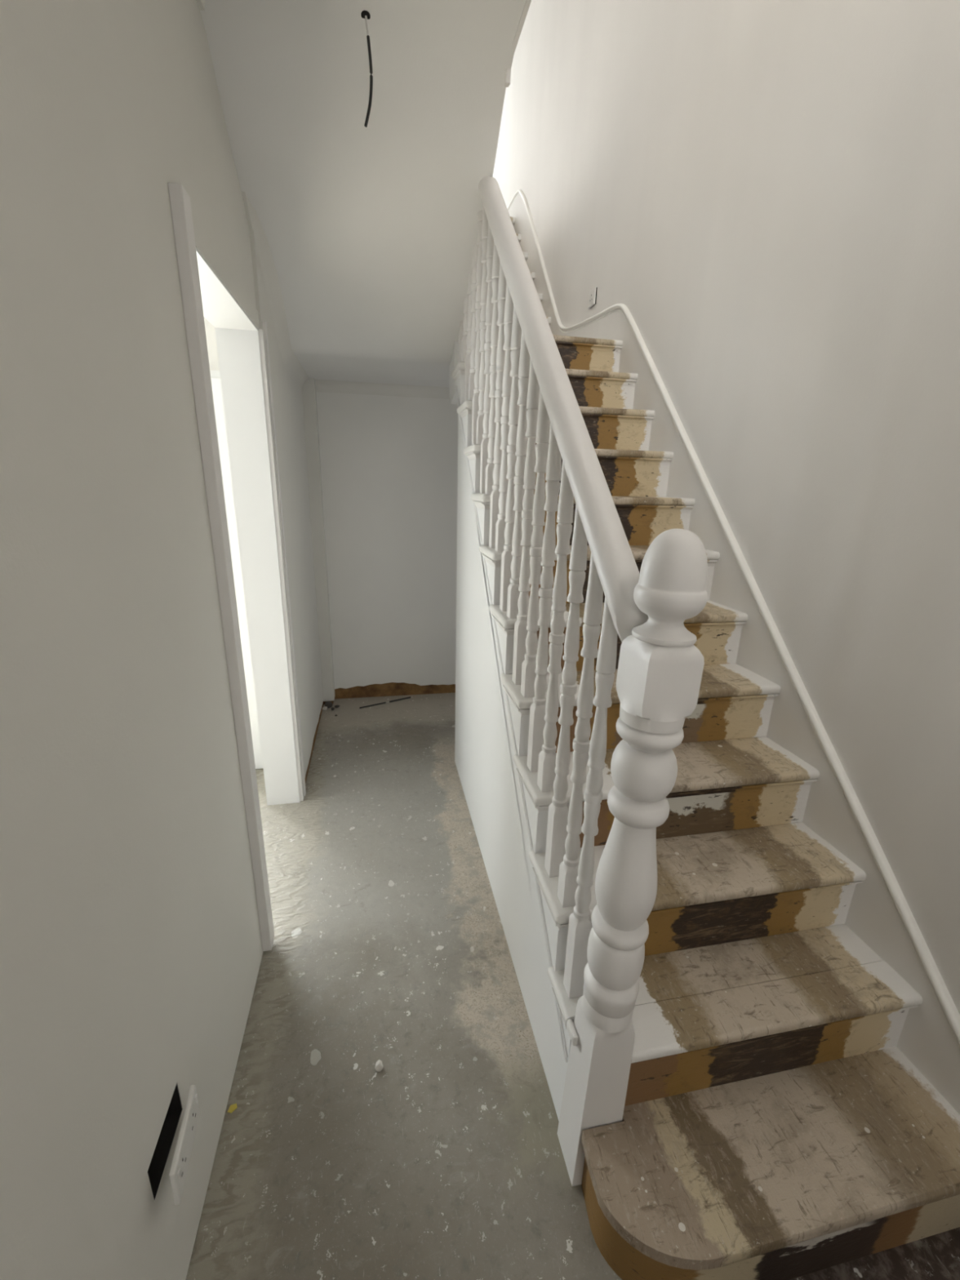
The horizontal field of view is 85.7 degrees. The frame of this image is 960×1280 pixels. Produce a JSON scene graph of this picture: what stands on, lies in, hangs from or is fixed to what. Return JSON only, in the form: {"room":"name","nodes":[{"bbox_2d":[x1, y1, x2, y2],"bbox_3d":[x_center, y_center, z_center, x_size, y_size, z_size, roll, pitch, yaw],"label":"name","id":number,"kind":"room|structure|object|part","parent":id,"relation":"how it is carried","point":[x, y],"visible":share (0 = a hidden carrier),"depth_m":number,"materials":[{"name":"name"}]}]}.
{"room":"house hallway","nodes":[
{"label":"house hallway","id":0,"kind":"room"},
{"bbox_2d":[0,0,334,1279],"bbox_3d":[-0.992,-1.945,2.240,0.288,5.500,9.300,-2,17,-11],"label":"wall","id":1,"kind":"structure","parent":0,"point":[131,949],"depth_m":0.85,"materials":[{"name":"paint"}]},
{"bbox_3d":[-0.382,0.128,-0.630,0.145,3.194,2.490,-2,17,-11],"label":"wall panel","id":2,"kind":"part","parent":1,"relation":"part of","materials":[{"name":"paint"}]},
{"bbox_3d":[-0.630,-0.437,0.550,0.145,2.802,0.145,-2,17,-11],"label":"wall panel","id":3,"kind":"part","parent":1,"relation":"part of","materials":[{"name":"paint"}]},
{"bbox_2d":[147,1083,199,1204],"bbox_3d":[-0.606,0.950,0.975,0.120,0.096,0.151,-2,17,-11],"label":"wall socket","id":4,"kind":"object","parent":1,"relation":"attached to","point":[180,1162],"visible":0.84,"depth_m":0.98,"materials":[{"name":"white plastic"}]},
{"bbox_2d":[177,1168,181,1178],"bbox_3d":[-0.537,0.952,0.924,0.004,0.014,0.008,-1,18,-15],"label":"rocker switch","id":5,"kind":"object","parent":4,"relation":"attached to","point":[179,1173],"depth_m":0.92,"materials":[{"name":"white plastic"}]},
{"bbox_3d":[-0.559,0.952,0.983,0.010,0.086,0.146,-1,18,-15],"label":"plate","id":6,"kind":"part","parent":4,"relation":"part of","materials":[{"name":"white plastic"}]},
{"bbox_2d":[195,1093,197,1102],"bbox_3d":[-0.567,0.916,1.034,0.004,0.014,0.008,-1,18,-15],"label":"rocker switch","id":7,"kind":"object","parent":4,"relation":"attached to","point":[196,1096],"depth_m":1.03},
{"bbox_3d":[-0.667,1.131,1.020,0.145,0.312,0.145,-2,17,-11],"label":"wall panel","id":8,"kind":"part","parent":1,"relation":"part of","materials":[{"name":"paint"}]},
{"bbox_2d":[209,369,262,768],"bbox_3d":[-1.257,-0.248,2.621,0.280,2.020,0.055,-2,17,-11],"label":"window","id":9,"kind":"structure","parent":1,"relation":"in","point":[215,375],"depth_m":2.56,"materials":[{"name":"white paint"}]},
{"bbox_2d":[168,182,306,951],"bbox_3d":[-0.868,-0.105,1.899,0.179,2.178,0.970,-2,17,-11],"label":"door frame","id":10,"kind":"structure","parent":1,"relation":"in","point":[210,291],"depth_m":2.05,"materials":[{"name":"white paint"}]},
{"bbox_3d":[-0.787,-1.127,1.635,0.006,0.066,0.912,-2,17,-11],"label":"architrave","id":11,"kind":"part","parent":10,"relation":"part of","materials":[{"name":"paint"}]},
{"bbox_3d":[-0.883,-0.201,2.330,0.020,2.110,0.037,-2,17,-11],"label":"architrave","id":12,"kind":"part","parent":10,"relation":"part of","materials":[{"name":"white paint"}]},
{"bbox_3d":[-0.886,-0.232,2.359,0.026,2.152,0.026,-2,17,-11],"label":"architrave","id":13,"kind":"part","parent":10,"relation":"part of","materials":[{"name":"white paint"}]},
{"bbox_3d":[-1.005,-0.923,2.767,0.034,3.160,1.274,-2,17,-11],"label":"wall panel","id":14,"kind":"part","parent":1,"relation":"part of","materials":[{"name":"paint"}]},
{"bbox_3d":[-1.048,0.564,3.238,0.032,0.120,1.224,-2,17,-11],"label":"wall panel","id":15,"kind":"part","parent":1,"relation":"part of","materials":[{"name":"white paint"}]},
{"bbox_2d":[196,0,449,399],"bbox_3d":[0.035,-1.473,1.796,1.722,0.762,3.202,-2,17,-11],"label":"trim","id":16,"kind":"structure","parent":1,"relation":"attached to","point":[272,285],"depth_m":2.50,"materials":[{"name":"paint"}]},
{"bbox_3d":[-0.746,-1.431,1.595,0.110,0.762,3.100,-2,17,-11],"label":"cove moulding","id":17,"kind":"part","parent":16,"relation":"part of","materials":[{"name":"paint"}]},
{"bbox_3d":[-0.268,-1.610,3.361,1.712,0.072,0.070,-2,17,-11],"label":"cove moulding","id":18,"kind":"part","parent":16,"relation":"part of","materials":[{"name":"paint"}]},
{"bbox_2d":[204,317,219,370],"bbox_3d":[-2.509,-0.533,1.935,3.300,3.100,6.300,-2,17,-11],"label":"wall","id":19,"kind":"structure","parent":0,"point":[210,330],"depth_m":2.33,"materials":[{"name":"paint"}]},
{"bbox_2d":[200,0,531,386],"bbox_3d":[-0.120,-3.051,2.082,2.012,3.450,9.500,-2,17,-11],"label":"ceiling","id":20,"kind":"structure","parent":0,"point":[371,232],"depth_m":1.75,"materials":[{"name":"paint"}]},
{"bbox_2d":[360,10,373,127],"bbox_3d":[-0.321,-1.622,1.477,0.026,0.257,0.025,7,18,18],"label":"hanging cable","id":21,"kind":"object","parent":20,"relation":"hanging from","point":[365,15],"visible":1,"depth_m":1.47,"materials":[{"name":"plastic"}]},
{"bbox_2d":[315,391,457,698],"bbox_3d":[-0.311,-0.628,3.720,1.700,2.160,0.080,-2,17,-11],"label":"wall","id":22,"kind":"structure","parent":0,"point":[389,464],"depth_m":3.60,"materials":[{"name":"paint"}]},
{"bbox_2d":[186,692,959,1279],"bbox_3d":[-1.285,1.285,1.194,5.100,0.100,5.800,-2,17,-11],"label":"floor","id":23,"kind":"structure","parent":0,"point":[446,1161],"depth_m":1.44,"materials":[{"name":"grey concrete"}]},
{"bbox_2d":[227,1103,237,1113],"bbox_3d":[-0.636,1.205,1.332,0.022,0.002,0.020,-2,17,-11],"label":"paper scrap","id":24,"kind":"object","parent":23,"relation":"on","point":[233,1107],"visible":1,"depth_m":1.33,"materials":[{"name":"yellow paper"}]},
{"bbox_2d":[324,701,332,707],"bbox_3d":[-1.083,0.463,3.707,0.053,0.042,0.045,-2,17,-11],"label":"rubble piece","id":25,"kind":"object","parent":23,"relation":"on","point":[328,704],"visible":0.99,"depth_m":3.69,"materials":[{"name":"black"}]},
{"bbox_2d":[374,1059,383,1071],"bbox_3d":[-0.279,1.177,1.432,0.024,0.017,0.027,7,18,18],"label":"lump","id":26,"kind":"object","parent":23,"relation":"on","point":[379,1065],"visible":1,"depth_m":1.43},
{"bbox_2d":[359,696,410,708],"bbox_3d":[-0.693,0.459,3.804,0.397,0.010,0.010,-9,20,-31],"label":"rod","id":27,"kind":"object","parent":23,"relation":"on","point":[410,696],"visible":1,"depth_m":3.80,"materials":[{"name":"grey metal"}]},
{"bbox_2d":[556,528,707,1186],"bbox_3d":[0.288,0.536,1.048,0.118,1.493,0.118,-1,17,-11],"label":"newel post","id":28,"kind":"object","parent":23,"relation":"on","point":[660,667],"visible":0.98,"depth_m":0.95,"materials":[{"name":"white paint"}]},
{"bbox_2d":[448,334,959,1279],"bbox_3d":[0.474,-0.131,1.915,0.881,2.280,2.512,-2,17,-11],"label":"staircase","id":29,"kind":"structure","parent":23,"relation":"on","point":[775,1125],"depth_m":1.32,"materials":[{"name":"paint"}]},
{"bbox_3d":[0.065,0.044,1.893,0.028,1.937,1.845,-2,17,-11],"label":"spandrel panel","id":30,"kind":"part","parent":29,"relation":"part of","materials":[{"name":"white paint"}]},
{"bbox_2d":[457,176,648,998],"bbox_3d":[0.094,-0.468,1.770,0.078,2.232,1.944,-2,17,-12],"label":"balustrade","id":31,"kind":"object","parent":29,"relation":"on","point":[517,381],"visible":0.99,"depth_m":1.33,"materials":[{"name":"white paint"}]},
{"bbox_3d":[0.153,-0.827,1.417,0.078,1.340,1.465,-2,17,-12],"label":"handrail","id":32,"kind":"part","parent":31,"relation":"part of","materials":[{"name":"white paint"}]},
{"bbox_2d":[492,0,959,1014],"bbox_3d":[0.791,-1.996,2.643,0.120,5.550,9.400,-2,17,-11],"label":"wall","id":33,"kind":"structure","parent":0,"point":[769,190],"depth_m":1.53,"materials":[{"name":"paint"}]},
{"bbox_2d":[587,286,597,308],"bbox_3d":[0.653,-1.984,3.004,0.016,0.086,0.090,-2,17,-11],"label":"wall socket","id":34,"kind":"object","parent":33,"relation":"attached to","point":[593,293],"visible":1,"depth_m":2.99,"materials":[{"name":"white plastic"}]},
{"bbox_2d":[506,189,959,1114],"bbox_3d":[0.592,-1.445,3.405,0.027,3.986,6.208,-2,17,-11],"label":"trim","id":35,"kind":"structure","parent":33,"relation":"attached to","point":[879,913],"depth_m":1.62,"materials":[{"name":"paint"}]},
{"bbox_3d":[-0.250,-1.647,2.994,1.812,0.029,0.940,-2,17,-11],"label":"floor","id":36,"kind":"structure","parent":0,"visible":0},
{"bbox_2d":[510,216,551,324],"bbox_3d":[0.008,-2.746,4.017,0.820,1.502,1.550,-2,17,-11],"label":"staircase","id":37,"kind":"structure","parent":36,"relation":"on","point":[513,219],"depth_m":4.16,"materials":[{"name":"white wood"}]}
]}

